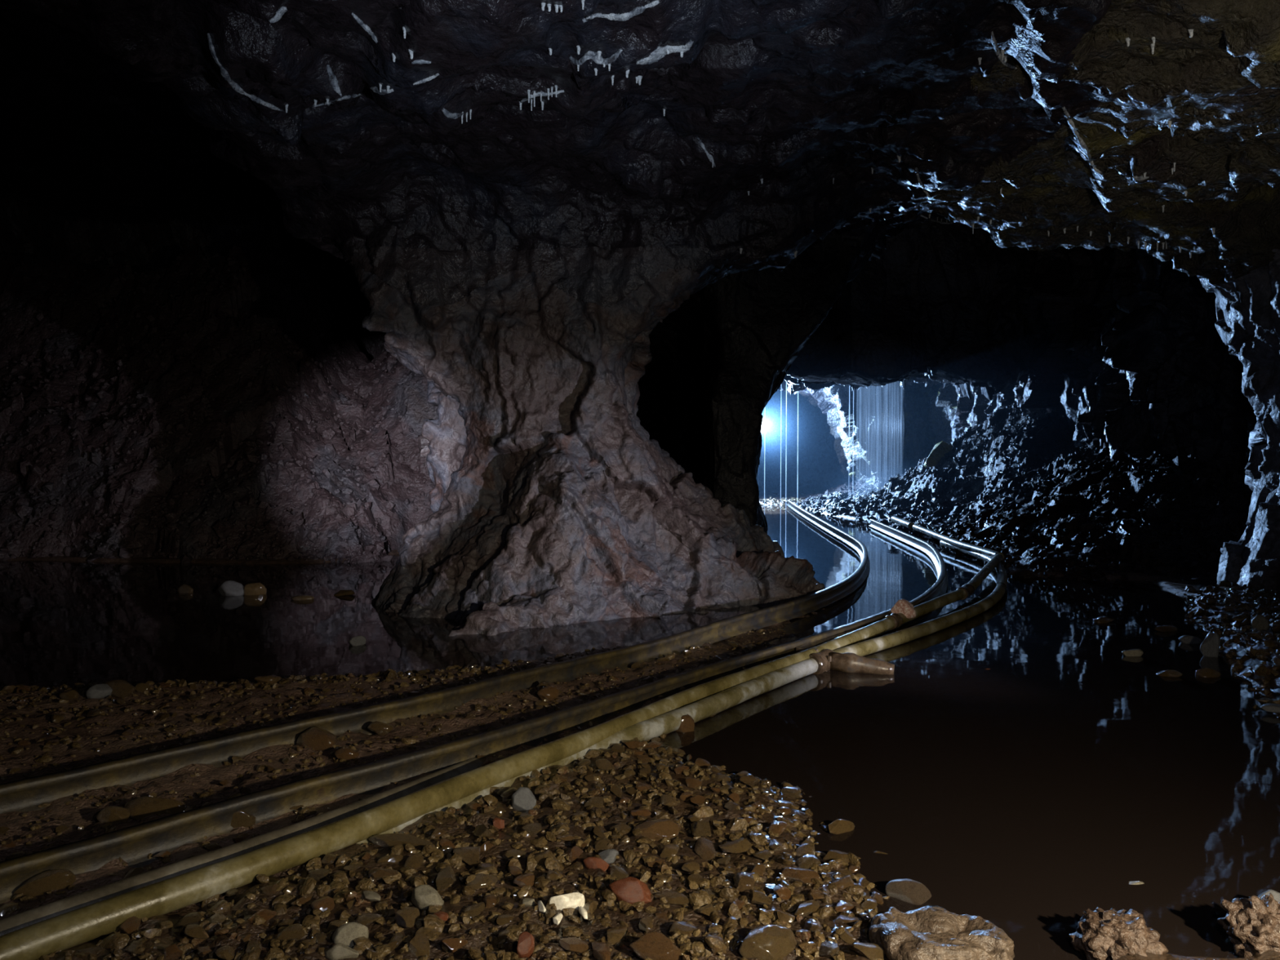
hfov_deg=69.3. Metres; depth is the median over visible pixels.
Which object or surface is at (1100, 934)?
lump
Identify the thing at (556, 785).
stone
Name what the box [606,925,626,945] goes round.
stone
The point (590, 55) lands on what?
crust
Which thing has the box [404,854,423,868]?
stone
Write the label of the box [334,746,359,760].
stone
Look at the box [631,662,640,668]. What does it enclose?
stone
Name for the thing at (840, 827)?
stone
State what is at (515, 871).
stone
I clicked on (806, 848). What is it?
stone
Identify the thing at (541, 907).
chip
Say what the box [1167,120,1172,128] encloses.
stalactite
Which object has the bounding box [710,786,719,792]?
stone
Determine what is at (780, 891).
stone
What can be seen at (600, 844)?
stone
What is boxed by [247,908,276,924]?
stone
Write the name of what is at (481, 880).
stone
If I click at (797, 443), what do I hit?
wall
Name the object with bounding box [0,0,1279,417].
ceiling
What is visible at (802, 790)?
stone
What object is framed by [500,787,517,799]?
stone
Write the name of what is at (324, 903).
stone
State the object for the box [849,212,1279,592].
wall
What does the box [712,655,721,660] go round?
stone
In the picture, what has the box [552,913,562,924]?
chip
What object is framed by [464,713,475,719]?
stone
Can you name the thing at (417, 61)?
crust
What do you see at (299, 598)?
stone
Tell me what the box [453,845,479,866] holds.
stone
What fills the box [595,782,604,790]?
stone
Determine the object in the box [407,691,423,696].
stone
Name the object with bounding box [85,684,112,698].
stone
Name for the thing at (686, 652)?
stone
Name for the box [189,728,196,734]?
stone
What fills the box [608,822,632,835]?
stone
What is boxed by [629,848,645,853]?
stone
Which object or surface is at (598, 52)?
stalactite
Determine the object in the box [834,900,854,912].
stone
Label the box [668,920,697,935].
stone
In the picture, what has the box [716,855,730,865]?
stone
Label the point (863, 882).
stone
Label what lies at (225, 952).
stone
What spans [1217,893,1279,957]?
lump
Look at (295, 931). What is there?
stone
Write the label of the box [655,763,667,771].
stone
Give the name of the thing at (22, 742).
stone
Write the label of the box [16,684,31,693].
stone
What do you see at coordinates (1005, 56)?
stalactite
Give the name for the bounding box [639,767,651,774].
stone
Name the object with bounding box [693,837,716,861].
stone
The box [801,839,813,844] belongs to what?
stone
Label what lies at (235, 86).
crust
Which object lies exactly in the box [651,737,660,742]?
stone
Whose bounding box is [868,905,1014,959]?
rock slab
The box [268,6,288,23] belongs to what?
crust
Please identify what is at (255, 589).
stone
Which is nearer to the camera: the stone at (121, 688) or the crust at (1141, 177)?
the stone at (121, 688)
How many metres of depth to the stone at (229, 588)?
7.70 m
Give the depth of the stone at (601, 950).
2.12 m
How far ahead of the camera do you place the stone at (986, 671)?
5.10 m
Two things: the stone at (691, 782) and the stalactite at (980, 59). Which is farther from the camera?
the stalactite at (980, 59)
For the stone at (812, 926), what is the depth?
2.24 m
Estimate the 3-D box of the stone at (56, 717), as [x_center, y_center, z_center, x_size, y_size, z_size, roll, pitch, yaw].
[-2.526,1.030,4.022,0.054,0.035,0.080,-1,2,-39]
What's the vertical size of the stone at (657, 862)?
0.025 m
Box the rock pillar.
[354,267,826,653]
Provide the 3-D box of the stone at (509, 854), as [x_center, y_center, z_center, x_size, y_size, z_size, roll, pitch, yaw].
[-0.360,1.077,2.660,0.068,0.021,0.037,-1,2,-19]
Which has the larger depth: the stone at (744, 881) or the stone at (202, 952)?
the stone at (744, 881)
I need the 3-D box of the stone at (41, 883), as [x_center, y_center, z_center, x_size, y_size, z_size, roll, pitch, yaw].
[-1.580,1.068,2.459,0.149,0.060,0.066,-1,2,-19]
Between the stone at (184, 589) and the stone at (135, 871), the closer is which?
the stone at (135, 871)
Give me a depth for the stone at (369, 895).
2.40 m
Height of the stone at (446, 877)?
0.041 m
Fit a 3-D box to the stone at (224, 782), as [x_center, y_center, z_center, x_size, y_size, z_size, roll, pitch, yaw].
[-1.458,1.062,3.246,0.024,0.022,0.032,0,2,4]
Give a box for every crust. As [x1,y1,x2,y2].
[207,33,286,113]
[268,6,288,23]
[313,93,361,106]
[326,63,342,97]
[351,12,377,43]
[368,85,394,94]
[411,59,431,64]
[413,73,439,85]
[441,107,463,119]
[520,89,564,102]
[568,48,622,65]
[582,0,659,22]
[636,40,693,64]
[696,136,715,167]
[915,167,929,197]
[920,214,972,226]
[991,31,1017,69]
[1062,106,1102,174]
[1124,175,1149,180]
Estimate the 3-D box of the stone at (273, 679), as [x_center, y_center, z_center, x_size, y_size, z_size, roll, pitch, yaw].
[-1.871,1.010,4.654,0.127,0.053,0.060,-1,2,-23]
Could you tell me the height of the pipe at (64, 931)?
0.136 m
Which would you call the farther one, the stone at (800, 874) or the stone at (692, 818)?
the stone at (692, 818)
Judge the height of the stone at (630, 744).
0.033 m
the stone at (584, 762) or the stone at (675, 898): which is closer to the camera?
the stone at (675, 898)
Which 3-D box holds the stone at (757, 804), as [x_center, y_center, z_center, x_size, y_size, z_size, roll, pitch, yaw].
[0.377,1.064,3.021,0.043,0.033,0.038,0,2,-5]
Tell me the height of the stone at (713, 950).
0.036 m
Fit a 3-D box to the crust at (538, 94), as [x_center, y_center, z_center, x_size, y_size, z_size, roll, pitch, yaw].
[-0.584,-2.087,5.032,0.143,0.084,0.384,-2,2,-45]
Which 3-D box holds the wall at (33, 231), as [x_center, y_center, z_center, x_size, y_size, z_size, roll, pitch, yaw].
[-6.091,-1.478,7.768,8.949,5.882,18.274,0,2,0]
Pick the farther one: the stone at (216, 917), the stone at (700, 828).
the stone at (700, 828)
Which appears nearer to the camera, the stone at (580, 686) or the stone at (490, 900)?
the stone at (490, 900)
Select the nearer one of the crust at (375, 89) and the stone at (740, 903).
the stone at (740, 903)
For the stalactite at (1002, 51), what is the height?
0.051 m
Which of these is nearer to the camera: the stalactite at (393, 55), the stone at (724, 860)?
the stone at (724, 860)
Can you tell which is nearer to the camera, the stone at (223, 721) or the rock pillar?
the stone at (223, 721)
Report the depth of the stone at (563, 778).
3.26 m
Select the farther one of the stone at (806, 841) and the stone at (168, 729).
the stone at (168, 729)
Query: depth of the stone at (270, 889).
2.43 m
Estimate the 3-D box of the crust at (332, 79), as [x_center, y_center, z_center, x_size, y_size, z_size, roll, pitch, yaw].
[-1.567,-2.042,4.729,0.039,0.114,0.155,0,2,5]
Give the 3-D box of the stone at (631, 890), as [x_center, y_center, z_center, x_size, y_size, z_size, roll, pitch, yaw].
[-0.027,1.076,2.425,0.130,0.073,0.079,1,2,21]
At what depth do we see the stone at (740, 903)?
2.34 m
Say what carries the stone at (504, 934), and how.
on the gravel
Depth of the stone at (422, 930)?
2.22 m
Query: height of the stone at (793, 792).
0.039 m
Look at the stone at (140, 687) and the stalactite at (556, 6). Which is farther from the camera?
the stone at (140, 687)
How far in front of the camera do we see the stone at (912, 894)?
2.47 m
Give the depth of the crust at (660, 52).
4.41 m
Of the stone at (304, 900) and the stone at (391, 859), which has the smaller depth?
the stone at (304, 900)
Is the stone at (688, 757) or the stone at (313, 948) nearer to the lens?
the stone at (313, 948)
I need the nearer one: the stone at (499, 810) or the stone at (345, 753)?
the stone at (499, 810)
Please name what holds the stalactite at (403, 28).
hanging from the ceiling
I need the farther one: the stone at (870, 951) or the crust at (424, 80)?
the crust at (424, 80)
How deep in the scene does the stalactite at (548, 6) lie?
3.97 m
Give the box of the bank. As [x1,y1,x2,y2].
[795,400,1253,593]
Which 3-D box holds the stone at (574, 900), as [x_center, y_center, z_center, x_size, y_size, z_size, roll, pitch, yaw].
[-0.186,1.080,2.357,0.089,0.058,0.051,0,2,2]
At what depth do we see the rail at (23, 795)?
4.02 m
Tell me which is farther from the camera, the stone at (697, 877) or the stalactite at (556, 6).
the stalactite at (556, 6)
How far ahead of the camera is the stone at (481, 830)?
2.79 m
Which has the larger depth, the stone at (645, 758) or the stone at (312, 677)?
the stone at (312, 677)
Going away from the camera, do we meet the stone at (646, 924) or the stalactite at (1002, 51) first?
the stone at (646, 924)
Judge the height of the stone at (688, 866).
0.026 m
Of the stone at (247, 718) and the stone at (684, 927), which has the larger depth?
the stone at (247, 718)
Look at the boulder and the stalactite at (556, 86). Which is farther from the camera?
the boulder
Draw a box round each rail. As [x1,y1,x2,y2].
[0,499,870,813]
[0,519,948,904]
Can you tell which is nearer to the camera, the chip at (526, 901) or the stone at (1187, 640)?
the chip at (526, 901)
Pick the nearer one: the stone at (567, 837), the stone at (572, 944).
the stone at (572, 944)
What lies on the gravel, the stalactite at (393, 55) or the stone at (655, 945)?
the stone at (655, 945)
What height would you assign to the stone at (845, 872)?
0.019 m
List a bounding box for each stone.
[0,826,9,835]
[1,839,16,847]
[2,684,16,693]
[8,768,21,773]
[12,869,75,897]
[15,699,25,704]
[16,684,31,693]
[17,739,31,745]
[23,773,31,777]
[51,713,66,723]
[55,824,69,833]
[58,689,78,700]
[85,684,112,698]
[96,806,129,824]
[102,679,135,698]
[115,698,124,704]
[116,915,141,934]
[120,728,133,736]
[121,786,131,791]
[121,867,143,879]
[124,795,186,820]
[124,940,142,955]
[134,682,150,693]
[152,850,169,857]
[159,682,171,688]
[163,943,182,959]
[164,727,176,732]
[173,911,202,928]
[177,584,193,595]
[183,924,207,938]
[188,695,201,700]
[189,684,200,689]
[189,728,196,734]
[196,946,212,957]
[205,714,215,719]
[208,913,226,924]
[215,945,235,959]
[217,580,244,596]
[217,716,230,724]
[217,726,226,733]
[219,778,229,785]
[225,887,237,896]
[230,809,256,828]
[240,932,252,945]
[243,582,266,596]
[244,715,251,720]
[244,940,262,959]
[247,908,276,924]
[253,675,280,684]
[259,884,276,894]
[266,765,274,772]
[273,923,306,941]
[277,919,295,927]
[281,757,289,764]
[289,804,303,809]
[290,595,314,602]
[290,893,311,905]
[296,726,336,751]
[299,944,317,955]
[304,808,316,815]
[308,675,318,679]
[308,868,331,879]
[311,895,334,911]
[314,932,326,943]
[320,853,336,864]
[322,688,330,692]
[324,942,359,959]
[327,920,346,931]
[330,888,341,897]
[331,921,368,947]
[332,589,355,597]
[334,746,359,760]
[343,863,362,871]
[343,900,354,908]
[348,635,366,649]
[355,913,381,925]
[360,851,370,860]
[362,691,373,694]
[362,890,381,901]
[364,948,378,959]
[367,720,393,735]
[368,833,432,848]
[368,868,398,880]
[377,854,404,864]
[387,932,404,951]
[395,906,419,927]
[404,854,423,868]
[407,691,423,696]
[408,933,430,958]
[411,884,444,910]
[415,926,441,935]
[417,670,426,674]
[422,684,429,688]
[431,827,446,837]
[433,911,448,920]
[434,810,444,819]
[435,866,456,889]
[439,838,454,848]
[440,937,467,952]
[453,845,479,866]
[462,902,484,917]
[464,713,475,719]
[466,873,497,888]
[470,802,481,811]
[472,823,491,838]
[476,754,486,758]
[476,862,494,871]
[480,840,493,851]
[482,893,497,908]
[483,760,495,765]
[487,806,504,815]
[492,817,504,829]
[496,786,510,795]
[496,914,514,924]
[497,928,509,940]
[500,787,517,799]
[502,848,526,859]
[506,706,514,712]
[507,865,522,877]
[511,786,536,811]
[512,872,534,887]
[516,931,534,958]
[520,823,542,836]
[533,849,558,870]
[535,700,550,706]
[535,705,542,709]
[536,680,549,690]
[536,684,559,701]
[546,783,559,791]
[546,870,558,881]
[549,892,585,911]
[553,822,569,827]
[554,652,564,659]
[555,833,574,841]
[556,937,590,954]
[557,773,567,782]
[565,845,583,861]
[568,810,590,817]
[574,838,587,848]
[577,692,586,695]
[577,759,591,766]
[578,685,585,688]
[582,857,609,871]
[583,773,594,781]
[583,796,603,808]
[591,942,611,959]
[593,825,605,838]
[594,837,613,852]
[595,758,614,772]
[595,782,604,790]
[598,848,618,863]
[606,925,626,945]
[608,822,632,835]
[608,876,652,903]
[609,783,622,798]
[609,865,628,879]
[610,834,622,840]
[611,743,624,752]
[618,796,630,803]
[621,739,643,748]
[623,768,635,777]
[628,931,681,959]
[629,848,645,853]
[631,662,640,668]
[631,749,643,755]
[631,808,651,817]
[634,818,681,840]
[635,754,650,763]
[635,782,651,792]
[638,916,653,931]
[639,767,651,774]
[640,676,653,682]
[640,763,650,768]
[644,741,662,748]
[647,857,664,866]
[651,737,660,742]
[652,875,673,882]
[653,890,689,905]
[654,910,668,919]
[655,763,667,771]
[656,657,669,662]
[659,843,679,857]
[660,794,679,806]
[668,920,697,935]
[672,747,688,757]
[674,714,694,737]
[674,765,688,773]
[679,791,693,800]
[681,861,699,872]
[682,649,691,656]
[684,754,693,762]
[685,777,702,788]
[687,814,700,822]
[687,873,702,885]
[689,795,706,804]
[690,819,711,836]
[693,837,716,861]
[694,758,711,768]
[697,903,715,916]
[704,888,715,897]
[706,764,719,773]
[706,935,724,953]
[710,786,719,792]
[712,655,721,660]
[712,773,730,781]
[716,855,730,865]
[719,837,751,853]
[723,899,744,910]
[724,801,738,809]
[727,641,737,647]
[728,653,737,657]
[728,792,739,801]
[732,705,741,713]
[733,871,754,892]
[734,770,749,777]
[737,924,796,959]
[738,773,758,786]
[743,816,752,824]
[749,800,761,808]
[749,888,771,905]
[751,863,765,876]
[752,849,770,860]
[758,775,768,779]
[764,789,775,795]
[766,839,784,851]
[768,821,787,835]
[773,884,791,899]
[777,800,793,806]
[777,806,791,815]
[777,816,794,828]
[777,910,795,924]
[780,786,800,799]
[781,867,822,884]
[793,899,819,917]
[795,785,807,795]
[795,843,815,858]
[795,853,821,869]
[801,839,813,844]
[803,918,822,933]
[807,888,828,900]
[818,941,839,958]
[822,849,849,864]
[827,818,854,835]
[831,875,854,888]
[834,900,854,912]
[834,915,862,924]
[835,869,852,875]
[839,928,855,944]
[848,865,860,873]
[851,942,884,959]
[857,877,870,888]
[859,898,877,909]
[870,850,893,863]
[871,891,883,906]
[884,878,931,909]
[890,599,915,618]
[982,668,992,675]
[1093,616,1114,624]
[1105,880,1144,894]
[1121,648,1143,659]
[1154,625,1177,634]
[1155,669,1182,678]
[1178,635,1201,646]
[1195,667,1221,680]
[1200,632,1220,663]
[1251,614,1269,630]
[1257,889,1279,902]
[1260,702,1279,713]
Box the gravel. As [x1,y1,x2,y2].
[0,492,1279,959]
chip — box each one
[522,897,534,906]
[537,900,546,914]
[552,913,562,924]
[578,906,587,919]
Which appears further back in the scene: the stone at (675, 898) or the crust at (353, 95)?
the crust at (353, 95)
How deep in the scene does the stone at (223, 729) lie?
3.83 m
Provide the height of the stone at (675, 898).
0.028 m
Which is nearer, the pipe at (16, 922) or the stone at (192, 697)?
the pipe at (16, 922)
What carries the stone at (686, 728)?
on the water at (1019, 794)
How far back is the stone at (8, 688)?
4.52 m
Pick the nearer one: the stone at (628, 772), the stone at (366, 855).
the stone at (366, 855)
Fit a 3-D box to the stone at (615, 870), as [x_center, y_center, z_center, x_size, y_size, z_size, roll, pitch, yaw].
[-0.059,1.079,2.536,0.040,0.030,0.062,-1,2,-26]
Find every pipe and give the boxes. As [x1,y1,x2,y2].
[0,553,1003,959]
[0,756,486,936]
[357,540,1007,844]
[890,515,914,528]
[912,524,1004,559]
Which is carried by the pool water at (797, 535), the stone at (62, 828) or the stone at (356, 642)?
the stone at (356, 642)
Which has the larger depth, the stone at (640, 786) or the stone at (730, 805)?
the stone at (640, 786)
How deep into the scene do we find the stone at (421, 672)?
4.88 m
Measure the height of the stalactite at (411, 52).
0.043 m
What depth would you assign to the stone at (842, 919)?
2.28 m
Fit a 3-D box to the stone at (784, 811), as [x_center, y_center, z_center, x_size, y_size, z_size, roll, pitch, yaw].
[0.473,1.087,3.037,0.036,0.026,0.041,-1,2,-27]
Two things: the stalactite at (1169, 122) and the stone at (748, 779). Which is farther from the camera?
the stalactite at (1169, 122)
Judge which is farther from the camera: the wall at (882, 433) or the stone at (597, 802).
the wall at (882, 433)
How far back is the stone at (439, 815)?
2.93 m
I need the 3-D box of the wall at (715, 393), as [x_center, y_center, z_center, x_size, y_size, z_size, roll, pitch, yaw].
[0.651,-1.633,13.987,5.749,6.017,11.036,0,2,0]
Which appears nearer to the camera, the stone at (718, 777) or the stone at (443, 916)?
the stone at (443, 916)
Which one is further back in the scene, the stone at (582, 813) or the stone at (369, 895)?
the stone at (582, 813)
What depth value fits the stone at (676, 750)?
3.69 m
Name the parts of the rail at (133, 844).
timber strip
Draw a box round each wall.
[0,196,429,456]
[0,241,437,573]
[373,245,853,486]
[422,211,932,533]
[826,382,957,485]
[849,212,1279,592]
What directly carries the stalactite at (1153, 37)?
hanging from the ceiling
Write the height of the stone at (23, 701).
0.020 m
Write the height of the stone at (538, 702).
0.026 m
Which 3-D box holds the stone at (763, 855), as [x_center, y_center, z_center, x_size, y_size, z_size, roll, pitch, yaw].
[0.351,1.077,2.657,0.048,0.020,0.040,-1,2,-36]
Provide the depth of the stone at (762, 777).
3.41 m
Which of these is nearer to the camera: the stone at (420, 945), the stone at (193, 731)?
the stone at (420, 945)
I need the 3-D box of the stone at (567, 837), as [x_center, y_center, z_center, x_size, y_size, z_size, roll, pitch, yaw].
[-0.225,1.073,2.771,0.054,0.021,0.034,1,2,30]
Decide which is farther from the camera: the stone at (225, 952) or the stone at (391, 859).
the stone at (391, 859)
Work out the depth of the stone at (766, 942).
2.13 m
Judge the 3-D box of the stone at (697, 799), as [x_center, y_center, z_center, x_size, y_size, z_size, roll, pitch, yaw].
[0.193,1.060,3.059,0.050,0.032,0.038,0,2,-11]
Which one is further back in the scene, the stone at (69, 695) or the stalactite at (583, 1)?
the stone at (69, 695)
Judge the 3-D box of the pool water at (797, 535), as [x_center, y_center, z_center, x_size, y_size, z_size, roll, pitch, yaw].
[-1.550,0.728,15.280,16.900,0.001,28.500,0,2,0]
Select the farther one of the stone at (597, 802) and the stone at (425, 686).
the stone at (425, 686)
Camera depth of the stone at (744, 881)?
2.45 m
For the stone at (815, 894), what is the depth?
2.41 m
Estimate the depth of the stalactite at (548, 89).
4.94 m
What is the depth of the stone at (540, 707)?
4.16 m
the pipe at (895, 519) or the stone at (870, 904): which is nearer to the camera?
the stone at (870, 904)
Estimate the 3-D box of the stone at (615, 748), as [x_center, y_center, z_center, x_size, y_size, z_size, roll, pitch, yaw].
[-0.081,1.046,3.594,0.056,0.029,0.047,1,2,32]
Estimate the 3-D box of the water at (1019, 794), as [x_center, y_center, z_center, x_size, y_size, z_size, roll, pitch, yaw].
[0.000,0.751,14.536,18.449,0.220,31.012,0,2,0]
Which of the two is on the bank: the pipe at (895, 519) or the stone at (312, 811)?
the pipe at (895, 519)
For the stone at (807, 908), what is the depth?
2.33 m
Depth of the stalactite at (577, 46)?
4.36 m
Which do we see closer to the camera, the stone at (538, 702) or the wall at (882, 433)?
the stone at (538, 702)
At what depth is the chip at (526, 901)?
2.37 m
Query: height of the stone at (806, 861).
0.034 m
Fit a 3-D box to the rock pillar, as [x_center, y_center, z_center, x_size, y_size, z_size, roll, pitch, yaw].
[-0.535,-0.082,7.509,4.549,3.118,3.306,0,2,0]
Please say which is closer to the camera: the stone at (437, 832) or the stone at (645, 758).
the stone at (437, 832)
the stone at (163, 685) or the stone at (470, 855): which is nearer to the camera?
the stone at (470, 855)
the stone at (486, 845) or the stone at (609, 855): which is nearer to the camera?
the stone at (609, 855)
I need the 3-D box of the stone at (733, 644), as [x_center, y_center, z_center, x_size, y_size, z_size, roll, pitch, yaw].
[0.566,1.002,5.641,0.063,0.033,0.047,0,2,10]
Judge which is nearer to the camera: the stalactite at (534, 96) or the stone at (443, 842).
the stone at (443, 842)
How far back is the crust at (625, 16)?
4.13 m
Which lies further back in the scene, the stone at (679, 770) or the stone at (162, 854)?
the stone at (679, 770)
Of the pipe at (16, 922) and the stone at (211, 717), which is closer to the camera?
the pipe at (16, 922)
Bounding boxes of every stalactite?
[391,53,395,62]
[402,26,406,38]
[408,48,413,59]
[527,89,530,102]
[530,98,533,111]
[533,90,535,106]
[540,101,544,110]
[541,2,546,10]
[546,4,551,11]
[546,88,549,99]
[554,4,559,13]
[555,84,557,97]
[576,45,580,54]
[581,0,584,9]
[596,50,601,59]
[611,75,614,84]
[625,69,629,78]
[637,75,642,84]
[977,57,982,64]
[1000,49,1004,60]
[1004,55,1007,62]
[1125,37,1130,46]
[1150,43,1155,54]
[1151,36,1155,44]
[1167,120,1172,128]
[1187,29,1193,37]
[1211,227,1215,234]
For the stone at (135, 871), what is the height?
0.022 m
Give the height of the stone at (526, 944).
0.062 m
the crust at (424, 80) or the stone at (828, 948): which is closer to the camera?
the stone at (828, 948)
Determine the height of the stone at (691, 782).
0.030 m
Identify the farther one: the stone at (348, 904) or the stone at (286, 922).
the stone at (348, 904)
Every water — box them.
[0,485,1279,959]
[0,505,984,579]
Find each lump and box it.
[1068,906,1168,959]
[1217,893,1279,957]
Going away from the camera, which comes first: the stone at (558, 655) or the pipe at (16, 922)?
the pipe at (16, 922)
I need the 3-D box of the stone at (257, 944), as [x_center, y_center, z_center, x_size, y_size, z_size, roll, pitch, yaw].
[-0.895,1.094,2.145,0.036,0.026,0.093,0,2,-12]
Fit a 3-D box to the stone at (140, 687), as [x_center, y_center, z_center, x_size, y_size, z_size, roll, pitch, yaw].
[-2.419,1.012,4.497,0.072,0.055,0.044,0,2,6]
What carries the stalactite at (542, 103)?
hanging from the ceiling
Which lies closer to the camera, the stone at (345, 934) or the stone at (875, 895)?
the stone at (345, 934)
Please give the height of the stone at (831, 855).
0.047 m
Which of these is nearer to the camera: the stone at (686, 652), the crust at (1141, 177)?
the stone at (686, 652)
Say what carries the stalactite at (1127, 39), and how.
hanging from the ceiling
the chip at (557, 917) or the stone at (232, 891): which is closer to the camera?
the chip at (557, 917)
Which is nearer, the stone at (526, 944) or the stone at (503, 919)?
the stone at (526, 944)
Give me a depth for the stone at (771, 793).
3.18 m
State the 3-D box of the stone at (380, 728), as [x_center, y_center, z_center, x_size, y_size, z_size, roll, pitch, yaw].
[-1.075,1.033,3.833,0.107,0.065,0.057,0,2,-4]
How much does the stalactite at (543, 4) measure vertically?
0.040 m
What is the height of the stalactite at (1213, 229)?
0.048 m
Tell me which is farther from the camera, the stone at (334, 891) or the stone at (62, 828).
the stone at (62, 828)
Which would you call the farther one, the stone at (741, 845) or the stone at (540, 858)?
the stone at (741, 845)
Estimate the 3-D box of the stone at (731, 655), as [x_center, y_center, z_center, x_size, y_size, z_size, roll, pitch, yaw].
[0.533,1.007,5.311,0.052,0.021,0.041,1,2,29]
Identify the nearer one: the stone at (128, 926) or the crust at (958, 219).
the stone at (128, 926)
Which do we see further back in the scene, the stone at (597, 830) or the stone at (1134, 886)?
the stone at (597, 830)
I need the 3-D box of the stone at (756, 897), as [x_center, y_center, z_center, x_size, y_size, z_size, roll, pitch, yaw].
[0.313,1.081,2.402,0.056,0.031,0.047,0,2,7]
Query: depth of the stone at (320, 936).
2.19 m
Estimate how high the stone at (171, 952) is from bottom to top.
0.036 m
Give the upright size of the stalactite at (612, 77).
0.050 m
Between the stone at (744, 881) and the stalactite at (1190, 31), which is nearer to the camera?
the stone at (744, 881)
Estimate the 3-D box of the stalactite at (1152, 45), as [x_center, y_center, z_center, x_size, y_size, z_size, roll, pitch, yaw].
[2.357,-1.980,4.256,0.020,0.048,0.019,1,2,21]
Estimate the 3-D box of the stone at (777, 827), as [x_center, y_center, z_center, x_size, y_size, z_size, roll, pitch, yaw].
[0.419,1.073,2.841,0.040,0.036,0.086,1,2,35]
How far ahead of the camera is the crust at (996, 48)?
4.60 m
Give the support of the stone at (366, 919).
on the gravel
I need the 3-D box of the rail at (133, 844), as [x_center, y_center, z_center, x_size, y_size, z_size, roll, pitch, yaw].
[0.938,0.917,7.009,2.268,0.115,16.324,1,2,27]
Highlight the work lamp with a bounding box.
[756,417,768,498]
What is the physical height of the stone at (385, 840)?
0.041 m
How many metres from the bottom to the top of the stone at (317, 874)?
0.026 m
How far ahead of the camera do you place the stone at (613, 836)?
2.77 m
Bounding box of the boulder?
[923,440,952,467]
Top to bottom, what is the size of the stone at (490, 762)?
0.024 m
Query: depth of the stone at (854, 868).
2.64 m
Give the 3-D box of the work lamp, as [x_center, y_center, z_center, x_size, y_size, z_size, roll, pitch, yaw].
[2.785,-0.398,21.550,0.618,2.171,0.575,0,2,0]
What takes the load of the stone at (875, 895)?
on the water at (1019, 794)
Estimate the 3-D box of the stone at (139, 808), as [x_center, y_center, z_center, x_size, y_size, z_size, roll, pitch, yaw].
[-1.560,1.055,2.987,0.187,0.076,0.102,-1,2,-16]
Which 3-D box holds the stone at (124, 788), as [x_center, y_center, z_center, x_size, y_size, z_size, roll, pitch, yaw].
[-1.760,1.064,3.170,0.044,0.020,0.026,1,2,27]
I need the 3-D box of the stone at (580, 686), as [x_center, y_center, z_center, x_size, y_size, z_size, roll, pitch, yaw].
[-0.291,1.017,4.554,0.034,0.020,0.050,-1,2,-40]
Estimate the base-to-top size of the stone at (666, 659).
0.032 m
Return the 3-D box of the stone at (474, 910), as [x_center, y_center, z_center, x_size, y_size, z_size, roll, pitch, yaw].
[-0.418,1.087,2.336,0.060,0.023,0.034,-1,2,-27]
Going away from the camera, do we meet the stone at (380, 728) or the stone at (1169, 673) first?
the stone at (380, 728)
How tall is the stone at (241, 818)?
0.084 m
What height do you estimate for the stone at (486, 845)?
0.034 m
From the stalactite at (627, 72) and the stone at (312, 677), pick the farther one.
the stone at (312, 677)

